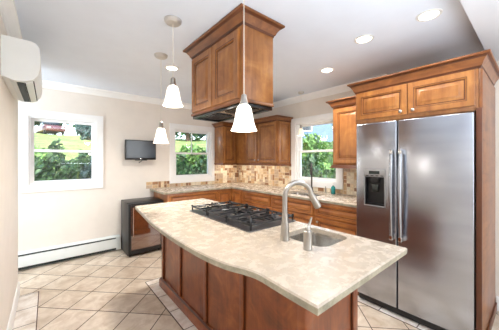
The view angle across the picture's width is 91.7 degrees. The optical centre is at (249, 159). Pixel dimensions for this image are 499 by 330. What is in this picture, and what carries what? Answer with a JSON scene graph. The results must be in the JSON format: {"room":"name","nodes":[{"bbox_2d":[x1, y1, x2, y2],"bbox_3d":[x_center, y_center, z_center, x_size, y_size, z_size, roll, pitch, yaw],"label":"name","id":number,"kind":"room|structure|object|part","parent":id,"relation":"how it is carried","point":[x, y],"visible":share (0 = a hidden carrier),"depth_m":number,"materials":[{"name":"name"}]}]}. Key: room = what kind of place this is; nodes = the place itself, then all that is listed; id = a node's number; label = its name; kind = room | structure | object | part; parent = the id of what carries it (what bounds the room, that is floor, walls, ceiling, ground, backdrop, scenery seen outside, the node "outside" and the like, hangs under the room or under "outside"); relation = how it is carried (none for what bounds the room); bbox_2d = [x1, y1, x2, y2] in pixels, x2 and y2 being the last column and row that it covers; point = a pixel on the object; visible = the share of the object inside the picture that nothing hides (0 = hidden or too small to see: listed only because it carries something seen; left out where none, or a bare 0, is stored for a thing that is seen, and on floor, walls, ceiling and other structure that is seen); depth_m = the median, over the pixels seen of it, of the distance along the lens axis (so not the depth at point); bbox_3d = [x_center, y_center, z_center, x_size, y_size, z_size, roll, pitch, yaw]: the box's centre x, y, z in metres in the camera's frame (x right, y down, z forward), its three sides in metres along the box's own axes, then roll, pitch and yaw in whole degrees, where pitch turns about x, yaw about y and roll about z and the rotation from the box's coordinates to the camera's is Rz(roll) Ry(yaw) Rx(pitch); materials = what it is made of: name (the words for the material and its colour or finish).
{"room":"kitchen","nodes":[
{"label":"kitchen","id":0,"kind":"room"},
{"bbox_2d":[0,14,17,329],"bbox_3d":[-0.582,0.176,0.231,0.120,2.460,5.900,0,0,-40],"label":"wall","id":1,"kind":"structure","parent":0,"point":[8,104],"depth_m":1.83,"materials":[{"name":"paint"}]},
{"bbox_2d":[0,0,21,38],"bbox_3d":[-1.441,-1.009,1.318,0.190,0.090,3.270,0,0,-40],"label":"trim","id":2,"kind":"structure","parent":1,"relation":"attached to","point":[8,11],"depth_m":1.71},
{"bbox_2d":[6,282,19,329],"bbox_3d":[-0.582,1.341,0.241,0.134,0.130,5.914,0,0,-40],"label":"baseboard","id":3,"kind":"structure","parent":1,"relation":"attached to","point":[17,293],"depth_m":2.14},
{"bbox_2d":[1,34,41,102],"bbox_3d":[-1.828,-0.686,1.978,0.198,0.296,0.800,0,0,-40],"label":"air conditioner","id":4,"kind":"object","parent":1,"relation":"attached to","point":[21,72],"visible":0.99,"depth_m":1.69,"materials":[{"name":"white plastic"}]},
{"bbox_2d":[17,82,29,101],"bbox_3d":[-1.834,-0.542,1.973,0.038,0.005,0.720,0,0,-40],"label":"vent","id":5,"kind":"object","parent":4,"relation":"attached to","point":[23,90],"depth_m":1.91,"materials":[{"name":"black plastic"}]},
{"bbox_2d":[18,88,233,251],"bbox_3d":[-2.082,0.176,3.893,4.978,2.460,0.140,0,0,-40],"label":"wall","id":6,"kind":"structure","parent":0,"point":[47,218],"depth_m":3.69,"materials":[{"name":"paint"}]},
{"bbox_2d":[19,108,102,192],"bbox_3d":[-2.615,-0.119,3.429,0.922,1.081,0.150,0,0,-40],"label":"window","id":7,"kind":"structure","parent":6,"relation":"in","point":[27,117],"depth_m":3.31,"materials":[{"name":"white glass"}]},
{"bbox_3d":[-2.622,-0.121,3.437,0.755,0.915,0.130,0,0,-40],"label":"frame","id":8,"kind":"part","parent":7,"relation":"part of","materials":[{"name":"white wood"}]},
{"bbox_3d":[-2.638,-0.333,3.456,0.711,0.448,0.030,0,0,-40],"label":"sash","id":9,"kind":"part","parent":7,"relation":"part of","materials":[{"name":"glass"}]},
{"bbox_3d":[-2.616,0.085,3.429,0.711,0.458,0.030,0,0,-40],"label":"sash","id":10,"kind":"part","parent":7,"relation":"part of","materials":[{"name":"glass"}]},
{"bbox_2d":[18,234,120,270],"bbox_3d":[-2.823,1.288,3.137,2.073,0.235,0.071,0,0,-40],"label":"baseboard heater","id":11,"kind":"object","parent":6,"relation":"attached to","point":[32,258],"visible":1,"depth_m":3.35,"materials":[{"name":"metal"}]},
{"bbox_2d":[125,139,155,162],"bbox_3d":[-1.786,-0.135,3.953,0.470,0.369,0.145,0,0,-40],"label":"television","id":12,"kind":"object","parent":6,"relation":"attached to","point":[136,150],"visible":0.95,"depth_m":3.89,"materials":[{"name":"black plastic"}]},
{"bbox_2d":[170,123,214,183],"bbox_3d":[-1.112,-0.119,4.680,0.923,1.081,0.150,0,0,-40],"label":"window","id":13,"kind":"structure","parent":6,"relation":"in","point":[209,131],"depth_m":4.67,"materials":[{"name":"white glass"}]},
{"bbox_3d":[-1.128,-0.333,4.713,0.731,0.448,0.030,0,0,-40],"label":"sash","id":14,"kind":"part","parent":13,"relation":"part of","materials":[{"name":"glass"}]},
{"bbox_3d":[-1.105,0.085,4.686,0.731,0.458,0.030,0,0,-40],"label":"sash","id":15,"kind":"part","parent":13,"relation":"part of","materials":[{"name":"glass"}]},
{"bbox_3d":[-1.112,-0.121,4.694,0.775,0.915,0.130,0,0,-40],"label":"frame","id":16,"kind":"part","parent":13,"relation":"part of","materials":[{"name":"white wood"}]},
{"bbox_2d":[146,165,238,188],"bbox_3d":[-0.990,0.274,4.704,1.956,0.422,0.009,0,0,-40],"label":"tile backsplash","id":17,"kind":"structure","parent":6,"relation":"attached to","point":[223,173],"depth_m":4.99,"materials":[{"name":"tile"}]},
{"bbox_2d":[42,73,387,108],"bbox_3d":[-1.115,-1.009,2.620,4.838,0.090,3.054,0,0,-40],"label":"trim","id":18,"kind":"structure","parent":6,"relation":"attached to","point":[45,84],"depth_m":3.68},
{"bbox_2d":[215,126,235,162],"bbox_3d":[-0.488,-0.296,4.904,0.313,0.715,0.344,0,0,-40],"label":"upper cabinet","id":19,"kind":"object","parent":6,"relation":"attached to","point":[225,139],"visible":0.88,"depth_m":4.77,"materials":[{"name":"brown wood"}]},
{"bbox_3d":[-0.390,-0.296,4.775,0.260,0.685,0.021,0,0,-40],"label":"door","id":20,"kind":"part","parent":19,"relation":"part of","materials":[{"name":"brown wood"}]},
{"bbox_2d":[14,0,484,103],"bbox_3d":[0.037,-1.129,1.236,5.238,0.150,7.054,0,0,-40],"label":"ceiling","id":21,"kind":"structure","parent":0,"point":[111,45],"depth_m":2.12,"materials":[{"name":"paint"}]},
{"bbox_2d":[153,52,167,143],"bbox_3d":[-0.888,-0.612,2.433,0.149,0.884,0.149,0,0,-40],"label":"pendant light","id":22,"kind":"object","parent":21,"relation":"hanging from","point":[160,137],"visible":1,"depth_m":2.39,"materials":[{"name":"white glass"}]},
{"bbox_3d":[-0.888,-0.245,2.433,0.149,0.150,0.149,0,0,-40],"label":"lamp shade","id":23,"kind":"part","parent":22,"relation":"part of","materials":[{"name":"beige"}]},
{"bbox_2d":[165,65,178,70],"bbox_3d":[-0.888,-1.051,2.776,0.160,0.006,0.160,0,0,-40],"label":"recessed light","id":24,"kind":"object","parent":21,"relation":"in","point":[168,67],"visible":1,"depth_m":2.78,"materials":[{"name":"white plastic"}]},
{"bbox_2d":[163,15,182,107],"bbox_3d":[-0.576,-0.731,1.824,0.149,0.644,0.149,0,0,-40],"label":"pendant light","id":25,"kind":"object","parent":21,"relation":"hanging from","point":[172,99],"visible":1,"depth_m":1.79,"materials":[{"name":"white glass"}]},
{"bbox_3d":[-0.576,-0.484,1.824,0.149,0.150,0.149,0,0,-40],"label":"lamp shade","id":26,"kind":"part","parent":25,"relation":"part of","materials":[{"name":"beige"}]},
{"bbox_2d":[183,3,284,116],"bbox_3d":[-0.181,-0.733,2.111,0.432,0.634,0.916,0,0,-40],"label":"upper cabinet","id":27,"kind":"object","parent":21,"relation":"hanging from","point":[232,59],"visible":0.93,"depth_m":1.84,"materials":[{"name":"brown wood"}]},
{"bbox_3d":[-0.423,-0.693,2.150,0.021,0.493,0.363,0,0,-40],"label":"door","id":28,"kind":"part","parent":27,"relation":"part of","materials":[{"name":"brown wood"}]},
{"bbox_3d":[-0.189,-0.693,1.869,0.021,0.493,0.353,0,0,-40],"label":"door","id":29,"kind":"part","parent":27,"relation":"part of","materials":[{"name":"brown wood"}]},
{"bbox_2d":[193,103,271,121],"bbox_3d":[-0.181,-0.402,2.111,0.292,0.026,0.776,0,0,-40],"label":"range hood","id":30,"kind":"object","parent":27,"relation":"attached to","point":[225,113],"visible":0.68,"depth_m":2.05,"materials":[{"name":"black metal"}]},
{"bbox_3d":[-0.184,-0.427,2.108,0.309,0.022,0.802,0,0,-40],"label":"rail","id":31,"kind":"part","parent":27,"relation":"part of","materials":[{"name":"brown wood"}]},
{"bbox_3d":[-0.181,-1.004,2.111,0.432,0.091,0.916,0,0,-40],"label":"crown","id":32,"kind":"part","parent":27,"relation":"part of","materials":[{"name":"brown wood"}]},
{"bbox_2d":[231,94,256,131],"bbox_3d":[-0.032,-0.612,1.402,0.153,0.884,0.153,0,0,-40],"label":"pendant light","id":33,"kind":"object","parent":21,"relation":"hanging from","point":[243,121],"visible":1,"depth_m":1.36,"materials":[{"name":"white glass"}]},
{"bbox_2d":[297,91,304,135],"bbox_3d":[0.798,-0.716,3.756,0.109,0.674,0.109,0,0,-40],"label":"pendant light","id":34,"kind":"object","parent":21,"relation":"hanging from","point":[300,133],"visible":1,"depth_m":3.73,"materials":[{"name":"white glass"}]},
{"bbox_3d":[0.798,-0.433,3.756,0.109,0.108,0.109,0,0,-40],"label":"lamp shade","id":35,"kind":"part","parent":34,"relation":"part of","materials":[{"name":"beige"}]},
{"bbox_2d":[320,67,333,72],"bbox_3d":[0.908,-1.051,2.838,0.160,0.006,0.160,0,0,-40],"label":"recessed light","id":36,"kind":"object","parent":21,"relation":"in","point":[324,70],"visible":1,"depth_m":2.84,"materials":[{"name":"white plastic"}]},
{"bbox_2d":[354,34,373,43],"bbox_3d":[0.997,-1.051,2.111,0.160,0.006,0.160,0,0,-40],"label":"recessed light","id":37,"kind":"object","parent":21,"relation":"in","point":[366,38],"visible":1,"depth_m":2.11,"materials":[{"name":"white plastic"}]},
{"bbox_2d":[416,8,442,21],"bbox_3d":[1.305,-1.051,1.762,0.160,0.006,0.160,0,0,-40],"label":"recessed light","id":38,"kind":"object","parent":21,"relation":"in","point":[427,15],"visible":1,"depth_m":1.75,"materials":[{"name":"white plastic"}]},
{"bbox_2d":[460,0,498,61],"bbox_3d":[1.063,-0.989,1.066,3.478,0.130,0.320,0,0,-40],"label":"soffit","id":39,"kind":"object","parent":21,"relation":"attached to","point":[483,15],"depth_m":1.60,"materials":[{"name":"paint"}]},
{"bbox_2d":[18,249,498,329],"bbox_3d":[0.037,1.466,1.236,5.238,0.120,7.054,0,0,-40],"label":"floor","id":40,"kind":"structure","parent":0,"point":[109,290],"depth_m":2.48,"materials":[{"name":"tile"}]},
{"bbox_2d":[12,292,37,329],"bbox_3d":[-0.446,1.410,0.299,0.148,0.012,5.830,0,0,-40],"label":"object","id":41,"kind":"structure","parent":40,"relation":"on","point":[26,312],"depth_m":2.21,"materials":[{"name":"tile"}]},
{"bbox_2d":[22,291,38,329],"bbox_3d":[-0.446,1.409,0.304,0.155,0.013,5.837,0,0,-40],"label":"trim","id":42,"kind":"structure","parent":40,"relation":"on","point":[37,291],"depth_m":2.29,"materials":[{"name":"tile"}]},
{"bbox_2d":[121,197,162,256],"bbox_3d":[-1.665,1.013,3.771,0.505,0.784,0.473,0,0,-40],"label":"wine cooler","id":43,"kind":"object","parent":40,"relation":"on","point":[138,236],"visible":0.89,"depth_m":3.59,"materials":[{"name":"black plastic"}]},
{"bbox_3d":[-1.672,0.896,3.487,0.016,0.420,0.046,0,0,-40],"label":"handle","id":44,"kind":"part","parent":43,"relation":"part of","materials":[{"name":"silver metal"}]},
{"bbox_3d":[-1.549,0.994,3.634,0.423,0.625,0.024,0,0,-40],"label":"door glass","id":45,"kind":"part","parent":43,"relation":"part of","materials":[{"name":"clear glass"}]},
{"bbox_2d":[145,277,197,329],"bbox_3d":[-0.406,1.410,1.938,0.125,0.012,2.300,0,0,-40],"label":"trim","id":46,"kind":"structure","parent":40,"relation":"on","point":[186,324],"depth_m":2.32,"materials":[{"name":"tile"}]},
{"bbox_2d":[154,188,231,203],"bbox_3d":[-0.968,0.961,4.289,1.198,0.884,0.674,0,0,-40],"label":"base cabinet","id":47,"kind":"object","parent":40,"relation":"on","point":[222,195],"visible":0.12,"depth_m":4.06,"materials":[{"name":"brown wood"}]},
{"bbox_3d":[-0.889,0.633,3.969,0.850,0.165,0.021,0,0,-40],"label":"drawer","id":48,"kind":"part","parent":47,"relation":"part of","materials":[{"name":"brown wood"}]},
{"bbox_3d":[-0.444,0.918,4.340,0.270,0.735,0.021,0,0,-40],"label":"door","id":49,"kind":"part","parent":47,"relation":"part of","materials":[{"name":"brown wood"}]},
{"bbox_2d":[232,189,242,205],"bbox_3d":[-0.184,0.961,4.768,0.658,0.884,0.941,0,0,-40],"label":"base cabinet","id":50,"kind":"object","parent":40,"relation":"on","point":[237,195],"visible":0.15,"depth_m":4.29,"materials":[{"name":"brown wood"}]},
{"bbox_2d":[243,190,271,213],"bbox_3d":[0.333,0.961,4.123,0.688,0.884,0.708,0,0,-40],"label":"base cabinet","id":51,"kind":"object","parent":40,"relation":"on","point":[261,200],"visible":0.23,"depth_m":3.88,"materials":[{"name":"brown wood"}]},
{"bbox_3d":[0.100,0.624,3.929,0.021,0.155,0.668,0,0,-40],"label":"drawer","id":52,"kind":"part","parent":51,"relation":"part of","materials":[{"name":"brown wood"}]},
{"bbox_3d":[0.100,1.004,3.929,0.021,0.565,0.668,0,0,-40],"label":"door","id":53,"kind":"part","parent":51,"relation":"part of","materials":[{"name":"brown wood"}]},
{"bbox_2d":[159,234,357,329],"bbox_3d":[-0.141,0.960,2.120,0.588,0.883,2.004,0,0,-40],"label":"kitchen island","id":54,"kind":"object","parent":40,"relation":"on","point":[212,297],"visible":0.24,"depth_m":1.69,"materials":[{"name":"brown wood"}]},
{"bbox_2d":[135,198,406,315],"bbox_3d":[-0.209,0.502,1.919,0.923,0.032,2.276,0,0,-40],"label":"island countertop","id":55,"kind":"structure","parent":54,"relation":"on","point":[317,279],"depth_m":1.25,"materials":[{"name":"beige stone"}]},
{"bbox_2d":[190,200,295,232],"bbox_3d":[-0.099,0.455,2.116,0.495,0.062,0.900,0,0,-40],"label":"gas cooktop","id":56,"kind":"object","parent":55,"relation":"in","point":[246,219],"visible":1,"depth_m":1.98,"materials":[{"name":"metal"}]},
{"bbox_2d":[280,180,320,241],"bbox_3d":[0.317,0.304,1.491,0.266,0.363,0.058,0,0,-10],"label":"island faucet","id":57,"kind":"object","parent":55,"relation":"on","point":[284,236],"visible":1,"depth_m":1.46,"materials":[{"name":"silver metal"}]},
{"bbox_3d":[0.299,0.229,1.490,0.202,0.213,0.031,0,0,-12],"label":"spout","id":58,"kind":"part","parent":57,"relation":"part of","materials":[{"name":"silver metal"}]},
{"bbox_2d":[303,217,311,250],"bbox_3d":[0.318,0.399,1.321,0.053,0.174,0.051,0,0,-40],"label":"handle","id":59,"kind":"object","parent":55,"relation":"on","point":[307,233],"visible":1,"depth_m":1.30,"materials":[{"name":"silver metal"}]},
{"bbox_3d":[0.317,0.434,1.320,0.051,0.102,0.051,0,0,-40],"label":"post","id":60,"kind":"part","parent":59,"relation":"part of","materials":[{"name":"silver metal"}]},
{"bbox_2d":[289,232,342,246],"bbox_3d":[0.418,0.595,1.552,0.340,0.152,0.352,0,0,-40],"label":"prep sink","id":61,"kind":"object","parent":55,"relation":"in","point":[320,240],"visible":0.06,"depth_m":1.69,"materials":[{"name":"metal"}]},
{"bbox_2d":[272,195,314,224],"bbox_3d":[0.806,0.961,3.554,0.688,0.884,0.768,0,0,-40],"label":"base cabinet","id":62,"kind":"object","parent":40,"relation":"on","point":[302,210],"visible":0.23,"depth_m":3.26,"materials":[{"name":"brown wood"}]},
{"bbox_3d":[0.456,1.004,3.501,0.021,0.565,0.361,0,0,-40],"label":"door","id":63,"kind":"part","parent":62,"relation":"part of","materials":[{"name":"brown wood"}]},
{"bbox_3d":[0.574,0.624,3.360,0.021,0.155,0.728,0,0,-40],"label":"drawer","id":64,"kind":"part","parent":62,"relation":"part of","materials":[{"name":"brown wood"}]},
{"bbox_3d":[0.691,1.004,3.219,0.021,0.565,0.361,0,0,-40],"label":"door","id":65,"kind":"part","parent":62,"relation":"part of","materials":[{"name":"brown wood"}]},
{"bbox_2d":[315,202,356,235],"bbox_3d":[1.248,0.961,3.023,0.688,0.884,0.608,0,0,-40],"label":"base cabinet","id":66,"kind":"object","parent":40,"relation":"on","point":[340,218],"visible":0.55,"depth_m":2.81,"materials":[{"name":"brown wood"}]},
{"bbox_2d":[150,182,356,207],"bbox_3d":[0.005,0.502,3.564,1.907,0.032,3.033,0,0,-40],"label":"countertop","id":67,"kind":"structure","parent":66,"relation":"on","point":[337,199],"depth_m":3.86,"materials":[{"name":"beige stone"}]},
{"bbox_2d":[290,193,320,195],"bbox_3d":[0.801,0.615,3.548,0.402,0.192,0.602,0,0,-40],"label":"sink","id":68,"kind":"object","parent":67,"relation":"in","point":[304,194],"visible":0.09,"depth_m":3.79,"materials":[{"name":"metal"}]},
{"bbox_2d":[310,163,312,189],"bbox_3d":[0.947,0.262,3.704,0.076,0.447,0.249,0,0,6],"label":"sink faucet","id":69,"kind":"object","parent":67,"relation":"on","point":[311,170],"visible":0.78,"depth_m":3.60,"materials":[{"name":"brown metal"}]},
{"bbox_2d":[331,183,334,193],"bbox_3d":[1.196,0.403,3.467,0.067,0.165,0.061,0,0,-40],"label":"soap bottle","id":70,"kind":"object","parent":67,"relation":"on","point":[333,186],"visible":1,"depth_m":3.44,"materials":[{"name":"teal plastic"}]},
{"bbox_3d":[1.015,0.624,2.830,0.021,0.155,0.568,0,0,-40],"label":"drawer","id":71,"kind":"part","parent":66,"relation":"part of","materials":[{"name":"brown wood"}]},
{"bbox_3d":[1.015,1.004,2.830,0.021,0.565,0.568,0,0,-40],"label":"door","id":72,"kind":"part","parent":66,"relation":"part of","materials":[{"name":"brown wood"}]},
{"bbox_2d":[358,296,432,329],"bbox_3d":[1.278,1.410,2.299,0.155,0.012,4.900,0,0,-40],"label":"trim","id":73,"kind":"structure","parent":40,"relation":"on","point":[422,327],"depth_m":2.19,"materials":[{"name":"tile"}]},
{"bbox_2d":[357,112,475,329],"bbox_3d":[1.642,0.520,2.343,0.879,1.748,0.878,0,0,-40],"label":"refrigerator","id":74,"kind":"object","parent":40,"relation":"on","point":[416,177],"visible":0.99,"depth_m":2.01,"materials":[{"name":"silver metal"}]},
{"bbox_3d":[1.219,0.485,2.324,0.064,1.678,0.367,0,0,-40],"label":"door","id":75,"kind":"part","parent":74,"relation":"part of","materials":[{"name":"metal"}]},
{"bbox_3d":[1.257,0.308,2.156,0.049,0.787,0.031,0,0,-40],"label":"handle","id":76,"kind":"part","parent":74,"relation":"part of","materials":[{"name":"metal"}]},
{"bbox_3d":[1.303,0.308,2.101,0.049,0.787,0.031,0,0,-40],"label":"handle","id":77,"kind":"part","parent":74,"relation":"part of","materials":[{"name":"metal"}]},
{"bbox_2d":[347,49,498,124],"bbox_3d":[1.678,-0.575,2.380,0.848,0.411,1.062,0,0,-40],"label":"upper cabinet","id":78,"kind":"object","parent":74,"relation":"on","point":[450,86],"visible":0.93,"depth_m":2.03,"materials":[{"name":"brown wood"}]},
{"bbox_3d":[1.248,-0.539,2.313,0.021,0.270,0.450,0,0,-40],"label":"door","id":79,"kind":"part","parent":78,"relation":"part of","materials":[{"name":"brown wood"}]},
{"bbox_3d":[1.663,-0.730,2.368,0.810,0.101,1.062,0,0,-40],"label":"crown","id":80,"kind":"part","parent":78,"relation":"part of","materials":[{"name":"brown wood"}]},
{"bbox_3d":[1.536,-0.539,1.967,0.021,0.270,0.436,0,0,-40],"label":"door","id":81,"kind":"part","parent":78,"relation":"part of","materials":[{"name":"brown wood"}]},
{"bbox_3d":[1.503,0.485,1.982,0.064,1.678,0.501,0,0,-40],"label":"door","id":82,"kind":"part","parent":74,"relation":"part of","materials":[{"name":"metal"}]},
{"bbox_2d":[476,68,496,329],"bbox_3d":[1.993,0.366,2.026,0.816,2.080,0.045,0,0,-40],"label":"panel","id":83,"kind":"object","parent":40,"relation":"on","point":[486,306],"visible":1,"depth_m":1.90,"materials":[{"name":"brown wood"}]},
{"bbox_2d":[242,61,498,301],"bbox_3d":[1.950,0.176,2.828,0.140,2.460,6.654,0,0,-40],"label":"wall","id":84,"kind":"structure","parent":0,"point":[318,106],"depth_m":3.50,"materials":[{"name":"paint"}]},
{"bbox_2d":[236,124,257,162],"bbox_3d":[-0.061,-0.296,4.846,0.368,0.715,0.978,0,0,-40],"label":"upper cabinet","id":85,"kind":"object","parent":84,"relation":"attached to","point":[246,142],"visible":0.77,"depth_m":4.60,"materials":[{"name":"brown wood"}]},
{"bbox_3d":[0.029,-0.296,4.515,0.021,0.685,0.325,0,0,-40],"label":"door","id":86,"kind":"part","parent":85,"relation":"part of","materials":[{"name":"brown wood"}]},
{"bbox_2d":[214,163,290,165],"bbox_3d":[-0.024,0.079,4.523,1.596,0.034,0.336,0,0,35],"label":"rail","id":87,"kind":"object","parent":85,"relation":"attached to","point":[214,163],"visible":1,"depth_m":4.47,"materials":[{"name":"brown wood"}]},
{"bbox_2d":[212,115,292,127],"bbox_3d":[-0.030,-0.690,4.492,1.662,0.081,0.401,0,0,36],"label":"crown molding","id":88,"kind":"structure","parent":85,"relation":"on","point":[274,117],"depth_m":4.18,"materials":[{"name":"brown wood"}]},
{"bbox_2d":[258,121,290,163],"bbox_3d":[0.416,-0.296,4.273,0.368,0.715,0.509,0,0,-40],"label":"upper cabinet","id":89,"kind":"object","parent":84,"relation":"attached to","point":[274,137],"visible":1,"depth_m":4.12,"materials":[{"name":"brown wood"}]},
{"bbox_3d":[0.300,-0.296,4.189,0.021,0.685,0.455,0,0,-40],"label":"door","id":90,"kind":"part","parent":89,"relation":"part of","materials":[{"name":"brown wood"}]},
{"bbox_3d":[0.592,-0.296,4.096,0.270,0.685,0.014,0,0,-40],"label":"panel","id":91,"kind":"part","parent":89,"relation":"part of","materials":[{"name":"brown wood"}]},
{"bbox_2d":[239,163,356,195],"bbox_3d":[0.738,0.274,4.168,0.009,0.422,3.020,0,0,-40],"label":"tile backsplash","id":92,"kind":"structure","parent":84,"relation":"attached to","point":[280,176],"depth_m":4.42,"materials":[{"name":"tile"}]},
{"bbox_2d":[291,112,342,189],"bbox_3d":[1.078,-0.139,3.853,0.150,1.120,0.945,0,0,-40],"label":"window","id":93,"kind":"structure","parent":84,"relation":"in","point":[322,119],"depth_m":3.95,"materials":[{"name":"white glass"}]},
{"bbox_3d":[1.085,-0.139,3.860,0.130,0.950,0.775,0,0,-40],"label":"frame","id":94,"kind":"part","parent":93,"relation":"part of","materials":[{"name":"white wood"}]},
{"bbox_3d":[1.105,-0.359,3.876,0.030,0.465,0.731,0,0,-40],"label":"sash","id":95,"kind":"part","parent":93,"relation":"part of","materials":[{"name":"glass"}]},
{"bbox_3d":[1.078,0.076,3.853,0.030,0.475,0.731,0,0,-40],"label":"sash","id":96,"kind":"part","parent":93,"relation":"part of","materials":[{"name":"glass"}]},
{"bbox_2d":[326,95,356,168],"bbox_3d":[1.358,-0.335,3.119,0.397,0.881,0.602,0,0,-40],"label":"upper cabinet","id":97,"kind":"object","parent":84,"relation":"attached to","point":[344,109],"visible":0.59,"depth_m":3.08,"materials":[{"name":"brown wood"}]},
{"bbox_3d":[1.358,-0.732,3.119,0.397,0.086,0.602,0,0,-40],"label":"crown","id":98,"kind":"part","parent":97,"relation":"part of","materials":[{"name":"brown wood"}]},
{"bbox_3d":[1.377,0.084,3.118,0.345,0.044,0.576,0,0,-40],"label":"light rail","id":99,"kind":"part","parent":97,"relation":"part of","materials":[{"name":"wood"}]},
{"bbox_3d":[1.268,-0.311,3.026,0.021,0.705,0.450,0,0,-40],"label":"door","id":100,"kind":"part","parent":97,"relation":"part of","materials":[{"name":"brown wood"}]},
{"bbox_2d":[496,296,498,310],"bbox_3d":[3.166,1.341,1.246,0.014,0.130,2.665,0,0,-40],"label":"baseboard","id":101,"kind":"structure","parent":84,"relation":"attached to","point":[497,297],"depth_m":2.26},
{"label":"outside","id":102,"kind":"structure","parent":0,"visible":0},
{"bbox_2d":[34,133,332,179],"bbox_3d":[1.346,-0.919,41.903,113.557,5.517,106.501,0,0,-40],"label":"ground","id":103,"kind":"structure","parent":102,"point":[70,142],"depth_m":12.77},
{"bbox_2d":[34,145,62,179],"bbox_3d":[-5.538,0.165,6.179,1.423,1.122,1.196,0,0,-40],"label":"shrub","id":104,"kind":"object","parent":103,"relation":"on","point":[42,155],"visible":0.07,"depth_m":6.14,"materials":[{"name":"green plant"}]},
{"bbox_2d":[35,122,65,134],"bbox_3d":[-21.583,-3.384,26.256,3.825,1.400,1.700,0,0,36],"label":"car","id":105,"kind":"object","parent":103,"relation":"on","point":[45,127],"visible":0.88,"depth_m":25.51,"materials":[{"name":"red paint"}]},
{"bbox_2d":[34,121,69,126],"bbox_3d":[-26.639,-7.393,31.031,6.346,9.524,6.935,0,0,-40],"label":"tree","id":106,"kind":"object","parent":103,"relation":"on","point":[36,123],"visible":0.04,"depth_m":30.42,"materials":[{"name":"green plant"}]},
{"bbox_2d":[34,138,76,180],"bbox_3d":[-4.014,0.626,5.012,1.106,2.181,0.883,0,0,-40],"label":"shrub","id":107,"kind":"object","parent":103,"relation":"on","point":[69,171],"visible":0.3,"depth_m":4.90,"materials":[{"name":"green plant"}]},
{"bbox_2d":[71,149,90,177],"bbox_3d":[-4.471,0.120,7.076,1.364,1.089,1.199,0,0,-40],"label":"shrub","id":108,"kind":"object","parent":103,"relation":"on","point":[81,158],"visible":0.15,"depth_m":6.64,"materials":[{"name":"green plant"}]},
{"bbox_2d":[75,124,90,139],"bbox_3d":[-10.527,-2.054,15.953,1.725,2.175,1.967,0,0,-40],"label":"tree","id":109,"kind":"object","parent":103,"relation":"on","point":[84,131],"visible":0.41,"depth_m":15.43,"materials":[{"name":"green plant"}]},
{"bbox_2d":[79,157,90,178],"bbox_3d":[-3.524,0.716,5.667,1.068,2.000,0.854,0,0,-40],"label":"shrub","id":110,"kind":"object","parent":103,"relation":"on","point":[86,169],"visible":0.07,"depth_m":5.44,"materials":[{"name":"green plant"}]},
{"bbox_2d":[176,154,195,174],"bbox_3d":[-1.839,0.728,6.536,1.080,1.914,0.932,0,0,-40],"label":"shrub","id":111,"kind":"object","parent":103,"relation":"on","point":[187,170],"visible":0.12,"depth_m":6.41,"materials":[{"name":"green plant"}]},
{"bbox_2d":[175,132,203,140],"bbox_3d":[-6.657,-5.526,25.852,5.463,7.372,5.360,0,0,-40],"label":"tree","id":112,"kind":"object","parent":103,"relation":"on","point":[188,135],"visible":0.07,"depth_m":25.70,"materials":[{"name":"green plant"}]},
{"bbox_2d":[176,143,206,171],"bbox_3d":[-1.960,-0.008,8.273,1.250,1.166,1.147,0,0,-40],"label":"shrub","id":113,"kind":"object","parent":103,"relation":"on","point":[191,158],"visible":0.44,"depth_m":7.96,"materials":[{"name":"green plant"}]},
{"bbox_2d":[193,150,206,173],"bbox_3d":[-1.245,0.649,7.148,1.045,1.912,0.850,0,0,-40],"label":"shrub","id":114,"kind":"object","parent":103,"relation":"on","point":[201,164],"visible":0.16,"depth_m":6.96,"materials":[{"name":"green plant"}]},
{"bbox_2d":[302,154,326,177],"bbox_3d":[1.523,0.779,6.155,1.029,1.895,0.823,0,0,-40],"label":"shrub","id":115,"kind":"object","parent":103,"relation":"on","point":[305,170],"visible":0.13,"depth_m":6.05,"materials":[{"name":"green plant"}]},
{"bbox_2d":[302,132,332,166],"bbox_3d":[2.138,-0.267,8.400,1.893,1.385,1.508,0,0,-40],"label":"shrub","id":116,"kind":"object","parent":103,"relation":"on","point":[310,143],"visible":0.52,"depth_m":8.00,"materials":[{"name":"green plant"}]},
{"bbox_2d":[302,123,332,141],"bbox_3d":[6.739,-3.394,22.389,5.800,4.600,6.000,0,0,17],"label":"house","id":117,"kind":"structure","parent":103,"relation":"on","point":[326,129],"depth_m":19.90,"materials":[{"name":"blue"}]},
{"bbox_2d":[318,141,335,177],"bbox_3d":[2.682,0.385,6.991,1.532,2.145,1.299,0,0,-40],"label":"shrub","id":118,"kind":"object","parent":103,"relation":"on","point":[325,168],"visible":0.13,"depth_m":6.78,"materials":[{"name":"green plant"}]},
{"bbox_2d":[330,168,335,178],"bbox_3d":[2.133,0.937,5.258,1.004,1.840,0.867,0,0,-40],"label":"shrub","id":119,"kind":"object","parent":103,"relation":"on","point":[333,170],"visible":0.02,"depth_m":5.41,"materials":[{"name":"green plant"}]}
]}

